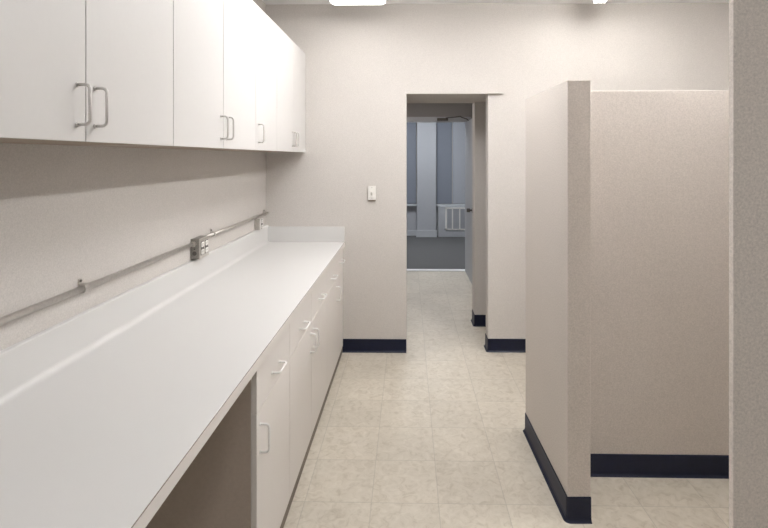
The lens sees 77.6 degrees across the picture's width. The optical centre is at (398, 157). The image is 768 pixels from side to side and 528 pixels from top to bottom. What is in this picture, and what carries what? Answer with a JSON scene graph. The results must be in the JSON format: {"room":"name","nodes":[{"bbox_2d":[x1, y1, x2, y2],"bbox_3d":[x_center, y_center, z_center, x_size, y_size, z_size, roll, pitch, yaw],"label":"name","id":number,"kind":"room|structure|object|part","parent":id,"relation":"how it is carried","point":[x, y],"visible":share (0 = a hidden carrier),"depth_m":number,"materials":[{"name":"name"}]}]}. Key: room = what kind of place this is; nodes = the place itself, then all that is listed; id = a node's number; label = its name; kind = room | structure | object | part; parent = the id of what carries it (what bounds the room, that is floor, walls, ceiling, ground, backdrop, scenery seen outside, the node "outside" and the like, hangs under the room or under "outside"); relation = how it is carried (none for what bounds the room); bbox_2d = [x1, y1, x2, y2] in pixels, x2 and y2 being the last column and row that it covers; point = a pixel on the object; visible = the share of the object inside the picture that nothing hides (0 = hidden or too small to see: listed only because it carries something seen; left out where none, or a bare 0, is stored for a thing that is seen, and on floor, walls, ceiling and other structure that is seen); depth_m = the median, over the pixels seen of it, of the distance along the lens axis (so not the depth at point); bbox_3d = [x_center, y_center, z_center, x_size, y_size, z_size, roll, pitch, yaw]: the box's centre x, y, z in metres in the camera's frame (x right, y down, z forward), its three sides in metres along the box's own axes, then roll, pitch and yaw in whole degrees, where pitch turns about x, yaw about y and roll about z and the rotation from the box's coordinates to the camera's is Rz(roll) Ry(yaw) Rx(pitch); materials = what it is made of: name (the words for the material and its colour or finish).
{"room":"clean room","nodes":[
{"label":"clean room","id":0,"kind":"room"},
{"bbox_2d":[0,0,265,350],"bbox_3d":[-1.179,0.165,1.168,0.100,2.810,5.690,0,0,1],"label":"wall","id":1,"kind":"structure","parent":0,"point":[68,213],"depth_m":1.80,"materials":[{"name":"beige paint"}]},
{"bbox_2d":[0,0,172,145],"bbox_3d":[-0.948,-0.440,1.230,0.358,0.797,0.914,0,0,1],"label":"upper cabinet","id":2,"kind":"object","parent":1,"relation":"attached to","point":[73,72],"visible":1,"depth_m":1.23,"materials":[{"name":"laminate"}]},
{"bbox_3d":[-0.818,-0.440,0.998,0.018,0.797,0.454,0,0,1],"label":"door","id":3,"kind":"part","parent":2,"relation":"part of","materials":[{"name":"laminate"}]},
{"bbox_3d":[-0.975,-0.050,1.230,0.303,0.018,0.879,0,0,1],"label":"panel","id":4,"kind":"part","parent":2,"relation":"part of","materials":[{"name":"white laminate"}]},
{"bbox_3d":[-0.787,-0.133,1.195,0.036,0.114,0.014,0,0,1],"label":"handle","id":5,"kind":"part","parent":2,"relation":"part of","materials":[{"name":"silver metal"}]},
{"bbox_3d":[-0.786,-0.133,1.262,0.036,0.114,0.014,0,0,1],"label":"handle","id":6,"kind":"part","parent":2,"relation":"part of","materials":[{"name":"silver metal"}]},
{"bbox_3d":[-0.809,-0.440,1.456,0.018,0.797,0.455,0,0,1],"label":"door","id":7,"kind":"part","parent":2,"relation":"part of","materials":[{"name":"laminate"}]},
{"bbox_2d":[0,243,193,325],"bbox_3d":[-1.120,0.449,0.815,0.030,0.050,3.387,0,0,1],"label":"conduit","id":8,"kind":"object","parent":1,"relation":"attached to","point":[85,287],"visible":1,"depth_m":1.66,"materials":[{"name":"metal"}]},
{"bbox_2d":[99,0,255,149],"bbox_3d":[-0.930,-0.440,2.144,0.358,0.797,0.913,0,0,1],"label":"upper cabinet","id":9,"kind":"object","parent":1,"relation":"attached to","point":[214,41],"visible":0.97,"depth_m":2.05,"materials":[{"name":"laminate"}]},
{"bbox_3d":[-0.958,-0.050,2.145,0.303,0.018,0.878,0,0,1],"label":"panel","id":10,"kind":"part","parent":9,"relation":"part of","materials":[{"name":"white laminate"}]},
{"bbox_3d":[-0.800,-0.440,1.913,0.018,0.797,0.454,0,0,1],"label":"door","id":11,"kind":"part","parent":9,"relation":"part of","materials":[{"name":"laminate"}]},
{"bbox_3d":[-0.770,-0.133,2.111,0.036,0.114,0.014,0,0,1],"label":"handle","id":12,"kind":"part","parent":9,"relation":"part of","materials":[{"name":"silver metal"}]},
{"bbox_3d":[-0.768,-0.133,2.178,0.036,0.114,0.014,0,0,1],"label":"handle","id":13,"kind":"part","parent":9,"relation":"part of","materials":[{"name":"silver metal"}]},
{"bbox_3d":[-0.792,-0.440,2.370,0.018,0.797,0.454,0,0,1],"label":"door","id":14,"kind":"part","parent":9,"relation":"part of","materials":[{"name":"laminate"}]},
{"bbox_2d":[191,235,208,258],"bbox_3d":[-1.075,0.484,2.574,0.053,0.109,0.132,0,0,1],"label":"box","id":15,"kind":"object","parent":1,"relation":"attached to","point":[200,249],"visible":1,"depth_m":2.53,"materials":[{"name":"metal"}]},
{"bbox_2d":[201,241,203,254],"bbox_3d":[-1.050,0.484,2.554,0.003,0.072,0.038,0,0,1],"label":"outlet","id":16,"kind":"object","parent":15,"relation":"attached to","point":[202,242],"depth_m":2.55,"materials":[{"name":"white plastic"}]},
{"bbox_3d":[-1.053,0.484,2.580,0.004,0.109,0.120,0,0,1],"label":"plate","id":17,"kind":"part","parent":15,"relation":"part of","materials":[{"name":"metal"}]},
{"bbox_2d":[205,239,207,252],"bbox_3d":[-1.049,0.484,2.606,0.003,0.072,0.038,0,0,1],"label":"outlet","id":18,"kind":"object","parent":15,"relation":"attached to","point":[206,240],"depth_m":2.60,"materials":[{"name":"white plastic"}]},
{"bbox_2d":[207,210,268,236],"bbox_3d":[-1.074,0.438,3.256,0.028,0.046,1.214,0,0,1],"label":"conduit","id":19,"kind":"object","parent":1,"relation":"attached to","point":[213,234],"visible":0.92,"depth_m":3.11,"materials":[{"name":"metal"}]},
{"bbox_2d":[212,4,276,150],"bbox_3d":[-0.917,-0.440,2.810,0.358,0.797,0.416,0,0,1],"label":"upper cabinet","id":20,"kind":"object","parent":1,"relation":"attached to","point":[266,29],"visible":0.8,"depth_m":2.79,"materials":[{"name":"laminate"}]},
{"bbox_3d":[-0.945,-0.050,2.810,0.303,0.018,0.381,0,0,1],"label":"panel","id":21,"kind":"part","parent":20,"relation":"part of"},
{"bbox_3d":[-0.759,-0.133,2.637,0.036,0.114,0.014,0,0,1],"label":"handle","id":22,"kind":"part","parent":20,"relation":"part of","materials":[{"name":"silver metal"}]},
{"bbox_3d":[-0.783,-0.440,2.807,0.018,0.797,0.414,0,0,1],"label":"door","id":23,"kind":"part","parent":20,"relation":"part of","materials":[{"name":"laminate"}]},
{"bbox_2d":[255,218,262,229],"bbox_3d":[-1.057,0.503,3.611,0.048,0.081,0.076,0,0,1],"label":"box","id":24,"kind":"object","parent":1,"relation":"attached to","point":[259,221],"visible":1,"depth_m":3.58,"materials":[{"name":"metal"}]},
{"bbox_2d":[240,26,305,151],"bbox_3d":[-0.905,-0.440,3.440,0.358,0.797,0.843,0,0,1],"label":"upper cabinet","id":25,"kind":"object","parent":1,"relation":"attached to","point":[291,60],"visible":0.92,"depth_m":3.36,"materials":[{"name":"laminate"}]},
{"bbox_3d":[-0.933,-0.050,3.441,0.303,0.018,0.808,0,0,1],"label":"panel","id":26,"kind":"part","parent":25,"relation":"part of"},
{"bbox_3d":[-0.775,-0.440,3.231,0.018,0.797,0.427,0,0,1],"label":"door","id":27,"kind":"part","parent":25,"relation":"part of","materials":[{"name":"laminate"}]},
{"bbox_3d":[-0.767,-0.440,3.652,0.018,0.797,0.411,0,0,1],"label":"door","id":28,"kind":"part","parent":25,"relation":"part of","materials":[{"name":"laminate"}]},
{"bbox_2d":[407,122,437,235],"bbox_3d":[0.633,0.170,9.555,4.300,2.800,0.270,0,0,1],"label":"wall","id":29,"kind":"structure","parent":0,"point":[423,216],"depth_m":9.42,"materials":[{"name":"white paint"}]},
{"bbox_2d":[407,122,416,205],"bbox_3d":[-0.377,-0.005,9.589,1.478,1.948,0.160,0,0,1],"label":"window","id":30,"kind":"structure","parent":29,"relation":"in","point":[416,122],"depth_m":9.59,"materials":[{"name":"grey paint"}]},
{"bbox_2d":[407,122,415,203],"bbox_3d":[-0.359,-0.011,9.571,1.415,1.873,0.036,0,0,1],"label":"roller shade","id":31,"kind":"object","parent":30,"relation":"attached to","point":[411,126],"visible":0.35,"depth_m":9.57,"materials":[{"name":"blue fabric"}]},
{"bbox_3d":[-0.376,-0.022,9.627,1.478,1.914,0.065,0,0,1],"label":"frame","id":32,"kind":"part","parent":30,"relation":"part of","materials":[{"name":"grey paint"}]},
{"bbox_2d":[407,230,436,236],"bbox_3d":[-0.374,1.502,9.508,2.268,0.135,0.202,0,0,1],"label":"baseboard","id":33,"kind":"structure","parent":29,"relation":"attached to","point":[418,233],"depth_m":9.39,"materials":[{"name":"paint"}]},
{"bbox_2d":[436,122,464,205],"bbox_3d":[1.561,-0.005,9.552,1.645,1.948,0.160,0,0,1],"label":"window","id":34,"kind":"structure","parent":29,"relation":"in","point":[452,204],"depth_m":9.57,"materials":[{"name":"grey paint"}]},
{"bbox_2d":[437,122,451,203],"bbox_3d":[0.909,-0.011,9.546,0.312,1.873,0.036,0,0,1],"label":"roller shade","id":35,"kind":"object","parent":34,"relation":"attached to","point":[444,129],"visible":0.73,"depth_m":9.56,"materials":[{"name":"blue fabric"}]},
{"bbox_3d":[1.562,-0.022,9.589,1.645,1.914,0.065,0,0,1],"label":"frame","id":36,"kind":"part","parent":34,"relation":"part of","materials":[{"name":"grey paint"}]},
{"bbox_3d":[1.561,0.953,9.552,1.645,0.033,0.160,0,0,1],"label":"sill","id":37,"kind":"part","parent":34,"relation":"part of","materials":[{"name":"paint"}]},
{"bbox_2d":[453,122,464,203],"bbox_3d":[1.381,-0.011,9.537,0.584,1.873,0.036,0,0,1],"label":"roller shade","id":38,"kind":"object","parent":34,"relation":"attached to","point":[458,127],"visible":0.33,"depth_m":9.55,"materials":[{"name":"fabric"}]},
{"bbox_2d":[407,236,464,268],"bbox_3d":[0.658,1.610,8.204,4.400,0.080,3.069,0,0,1],"label":"floor","id":39,"kind":"structure","parent":0,"point":[437,252],"depth_m":7.88,"materials":[{"name":"grey carpet"}]},
{"bbox_2d":[438,206,464,236],"bbox_3d":[1.532,1.270,9.484,1.500,0.600,0.173,0,0,1],"label":"radiator","id":40,"kind":"object","parent":39,"relation":"on","point":[451,219],"visible":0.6,"depth_m":9.42,"materials":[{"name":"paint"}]},
{"bbox_2d":[445,207,464,229],"bbox_3d":[1.131,1.210,9.412,0.430,0.450,0.014,0,0,1],"label":"grille","id":41,"kind":"object","parent":40,"relation":"attached to","point":[454,216],"depth_m":9.41,"materials":[{"name":"white metal"}]},
{"bbox_2d":[407,103,472,118],"bbox_3d":[0.153,0.345,6.658,2.550,2.450,0.120,0,0,1],"label":"wall","id":42,"kind":"structure","parent":0,"point":[413,109],"depth_m":6.59,"materials":[{"name":"grey paint"}]},
{"bbox_2d":[472,102,485,314],"bbox_3d":[1.048,0.528,4.519,0.678,2.084,0.163,0,0,1],"label":"wall","id":43,"kind":"structure","parent":0,"point":[478,108],"depth_m":4.44,"materials":[{"name":"beige paint"}]},
{"bbox_2d":[471,309,485,326],"bbox_3d":[1.039,1.518,4.511,0.695,0.105,0.180,0,0,1],"label":"baseboard","id":44,"kind":"structure","parent":43,"relation":"attached to","point":[477,320],"depth_m":4.44,"materials":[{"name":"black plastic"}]},
{"bbox_2d":[262,0,728,4],"bbox_3d":[0.821,-1.280,1.129,4.101,0.080,5.690,0,0,1],"label":"ceiling","id":45,"kind":"structure","parent":0,"point":[267,2],"depth_m":3.79,"materials":[{"name":"paint"}]},
{"bbox_2d":[330,0,385,5],"bbox_3d":[-0.318,-1.195,2.997,0.420,0.090,1.220,0,0,1],"label":"ceiling light","id":46,"kind":"object","parent":45,"relation":"attached to","point":[333,2],"visible":1,"depth_m":3.54,"materials":[{"name":"plastic"}]},
{"bbox_2d":[593,0,605,3],"bbox_3d":[1.487,-1.196,2.972,0.100,0.088,1.200,0,0,1],"label":"strip light","id":47,"kind":"object","parent":45,"relation":"attached to","point":[594,1],"visible":1,"depth_m":3.56,"materials":[{"name":"plastic"}]},
{"bbox_2d":[266,3,728,347],"bbox_3d":[0.930,0.165,4.171,4.001,2.810,0.684,0,0,1],"label":"wall","id":48,"kind":"structure","parent":0,"point":[365,63],"depth_m":3.85,"materials":[{"name":"beige paint"}]},
{"bbox_2d":[368,186,375,200],"bbox_3d":[-0.216,0.289,3.834,0.064,0.122,0.034,0,0,1],"label":"light switch","id":49,"kind":"object","parent":48,"relation":"attached to","point":[371,189],"visible":1,"depth_m":3.83,"materials":[{"name":"white plastic"}]},
{"bbox_2d":[342,339,405,352],"bbox_3d":[-0.197,1.518,3.842,0.515,0.105,0.017,0,0,1],"label":"baseboard","id":50,"kind":"structure","parent":48,"relation":"attached to","point":[349,345],"depth_m":3.84,"materials":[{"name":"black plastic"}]},
{"bbox_2d":[484,333,525,352],"bbox_3d":[1.766,1.518,3.889,2.119,0.105,0.135,0,0,1],"label":"baseboard","id":51,"kind":"structure","parent":48,"relation":"attached to","point":[491,345],"depth_m":3.85,"materials":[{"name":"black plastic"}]},
{"bbox_2d":[284,271,728,527],"bbox_3d":[0.846,1.610,2.426,4.101,0.080,8.284,0,0,1],"label":"floor","id":52,"kind":"structure","parent":0,"point":[429,435],"depth_m":2.51,"materials":[{"name":"tile"}]},
{"bbox_2d":[146,325,289,527],"bbox_3d":[-0.783,1.145,1.892,0.660,0.850,0.466,0,0,1],"label":"base cabinet","id":53,"kind":"object","parent":52,"relation":"on","point":[240,477],"visible":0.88,"depth_m":1.66,"materials":[{"name":"laminate"}]},
{"bbox_3d":[-0.815,1.121,1.660,0.604,0.799,0.002,0,0,1],"label":"panel","id":54,"kind":"part","parent":53,"relation":"part of","materials":[{"name":"beige laminate"}]},
{"bbox_3d":[-0.475,0.997,1.694,0.036,0.114,0.014,0,0,1],"label":"handle","id":55,"kind":"part","parent":53,"relation":"part of","materials":[{"name":"silver metal"}]},
{"bbox_3d":[-0.498,0.808,1.887,0.018,0.170,0.461,0,0,1],"label":"drawer","id":56,"kind":"part","parent":53,"relation":"part of","materials":[{"name":"laminate"}]},
{"bbox_3d":[-0.498,1.207,1.887,0.018,0.624,0.461,0,0,1],"label":"door","id":57,"kind":"part","parent":53,"relation":"part of","materials":[{"name":"laminate"}]},
{"bbox_3d":[-0.471,0.832,1.892,0.036,0.014,0.114,0,0,1],"label":"handle","id":58,"kind":"part","parent":53,"relation":"part of","materials":[{"name":"silver metal"}]},
{"bbox_2d":[289,272,326,509],"bbox_3d":[-0.769,1.145,2.613,0.660,0.850,0.974,0,0,1],"label":"base cabinet","id":59,"kind":"object","parent":52,"relation":"on","point":[308,329],"visible":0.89,"depth_m":2.49,"materials":[{"name":"laminate"}]},
{"bbox_2d":[0,225,344,527],"bbox_3d":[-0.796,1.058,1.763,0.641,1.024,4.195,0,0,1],"label":"countertop","id":60,"kind":"structure","parent":59,"relation":"on","point":[104,409],"depth_m":1.44,"materials":[{"name":"laminate"}]},
{"bbox_3d":[-0.489,0.808,2.359,0.018,0.170,0.474,0,0,1],"label":"drawer","id":61,"kind":"part","parent":59,"relation":"part of","materials":[{"name":"laminate"}]},
{"bbox_3d":[-0.489,1.207,2.359,0.018,0.624,0.474,0,0,1],"label":"door","id":62,"kind":"part","parent":59,"relation":"part of","materials":[{"name":"laminate"}]},
{"bbox_3d":[-0.462,0.832,2.363,0.036,0.014,0.114,0,0,1],"label":"handle","id":63,"kind":"part","parent":59,"relation":"part of","materials":[{"name":"silver metal"}]},
{"bbox_3d":[-0.458,0.997,2.561,0.036,0.114,0.014,0,0,1],"label":"handle","id":64,"kind":"part","parent":59,"relation":"part of","materials":[{"name":"white metal"}]},
{"bbox_3d":[-0.457,0.997,2.637,0.036,0.114,0.014,0,0,1],"label":"handle","id":65,"kind":"part","parent":59,"relation":"part of","materials":[{"name":"white metal"}]},
{"bbox_3d":[-0.479,0.808,2.846,0.018,0.170,0.493,0,0,1],"label":"drawer","id":66,"kind":"part","parent":59,"relation":"part of","materials":[{"name":"laminate"}]},
{"bbox_3d":[-0.479,1.207,2.846,0.018,0.624,0.493,0,0,1],"label":"door","id":67,"kind":"part","parent":59,"relation":"part of","materials":[{"name":"laminate"}]},
{"bbox_2d":[327,258,340,396],"bbox_3d":[-0.755,1.145,3.320,0.660,0.850,0.439,0,0,1],"label":"base cabinet","id":68,"kind":"object","parent":52,"relation":"on","point":[332,276],"visible":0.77,"depth_m":3.28,"materials":[{"name":"laminate"}]},
{"bbox_3d":[-0.470,0.808,3.315,0.018,0.170,0.436,0,0,1],"label":"drawer","id":69,"kind":"part","parent":68,"relation":"part of","materials":[{"name":"laminate"}]},
{"bbox_3d":[-0.470,1.207,3.315,0.018,0.624,0.436,0,0,1],"label":"door","id":70,"kind":"part","parent":68,"relation":"part of","materials":[{"name":"laminate"}]},
{"bbox_2d":[337,250,344,366],"bbox_3d":[-0.748,1.145,3.699,0.660,0.850,0.316,0,0,1],"label":"base cabinet","id":71,"kind":"object","parent":52,"relation":"on","point":[340,259],"visible":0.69,"depth_m":3.66,"materials":[{"name":"laminate"}]},
{"bbox_3d":[-0.463,0.808,3.693,0.018,0.170,0.313,0,0,1],"label":"drawer","id":72,"kind":"part","parent":71,"relation":"part of","materials":[{"name":"laminate"}]},
{"bbox_3d":[-0.463,1.207,3.693,0.018,0.624,0.313,0,0,1],"label":"door","id":73,"kind":"part","parent":71,"relation":"part of","materials":[{"name":"laminate"}]},
{"bbox_2d":[407,269,464,271],"bbox_3d":[0.467,1.590,6.625,0.920,0.060,0.095,0,0,1],"label":"trim","id":74,"kind":"structure","parent":52,"relation":"on","point":[459,270],"depth_m":6.58,"materials":[{"name":"metal"}]},
{"bbox_2d":[523,80,591,523],"bbox_3d":[0.770,0.618,2.400,0.117,1.904,0.714,0,0,0],"label":"wall","id":75,"kind":"structure","parent":52,"relation":"on","point":[556,431],"depth_m":2.17,"materials":[{"name":"paint"}]},
{"bbox_3d":[0.770,1.518,2.400,0.117,0.105,0.714,0,0,0],"label":"skirting","id":76,"kind":"part","parent":75,"relation":"part of","materials":[{"name":"blue plastic"}]},
{"bbox_2d":[590,90,728,478],"bbox_3d":[1.816,0.620,2.385,1.956,1.900,0.117,0,0,1],"label":"wall","id":77,"kind":"structure","parent":52,"relation":"on","point":[659,160],"depth_m":2.35,"materials":[{"name":"paint"}]},
{"bbox_3d":[1.815,1.518,2.335,1.956,0.105,0.017,0,0,1],"label":"skirting","id":78,"kind":"part","parent":77,"relation":"part of","materials":[{"name":"blue plastic"}]},
{"bbox_2d":[729,0,767,527],"bbox_3d":[1.282,0.165,1.198,0.883,2.810,0.016,0,0,1],"label":"wall","id":79,"kind":"structure","parent":0,"point":[748,19],"depth_m":1.20,"materials":[{"name":"beige paint"}]},
{"bbox_3d":[0.578,0.170,6.680,4.300,2.800,0.060,0,0,1],"label":"wall","id":80,"kind":"structure","parent":0,"visible":0},
{"bbox_2d":[407,116,471,282],"bbox_3d":[0.459,0.505,6.172,1.060,2.129,0.960,0,0,1],"label":"door","id":81,"kind":"structure","parent":80,"relation":"in","point":[468,121],"depth_m":6.29,"materials":[{"name":"paint"}]},
{"bbox_3d":[0.467,0.505,6.609,1.060,2.129,0.084,0,0,1],"label":"frame","id":82,"kind":"part","parent":81,"relation":"part of","materials":[{"name":"paint"}]}
]}

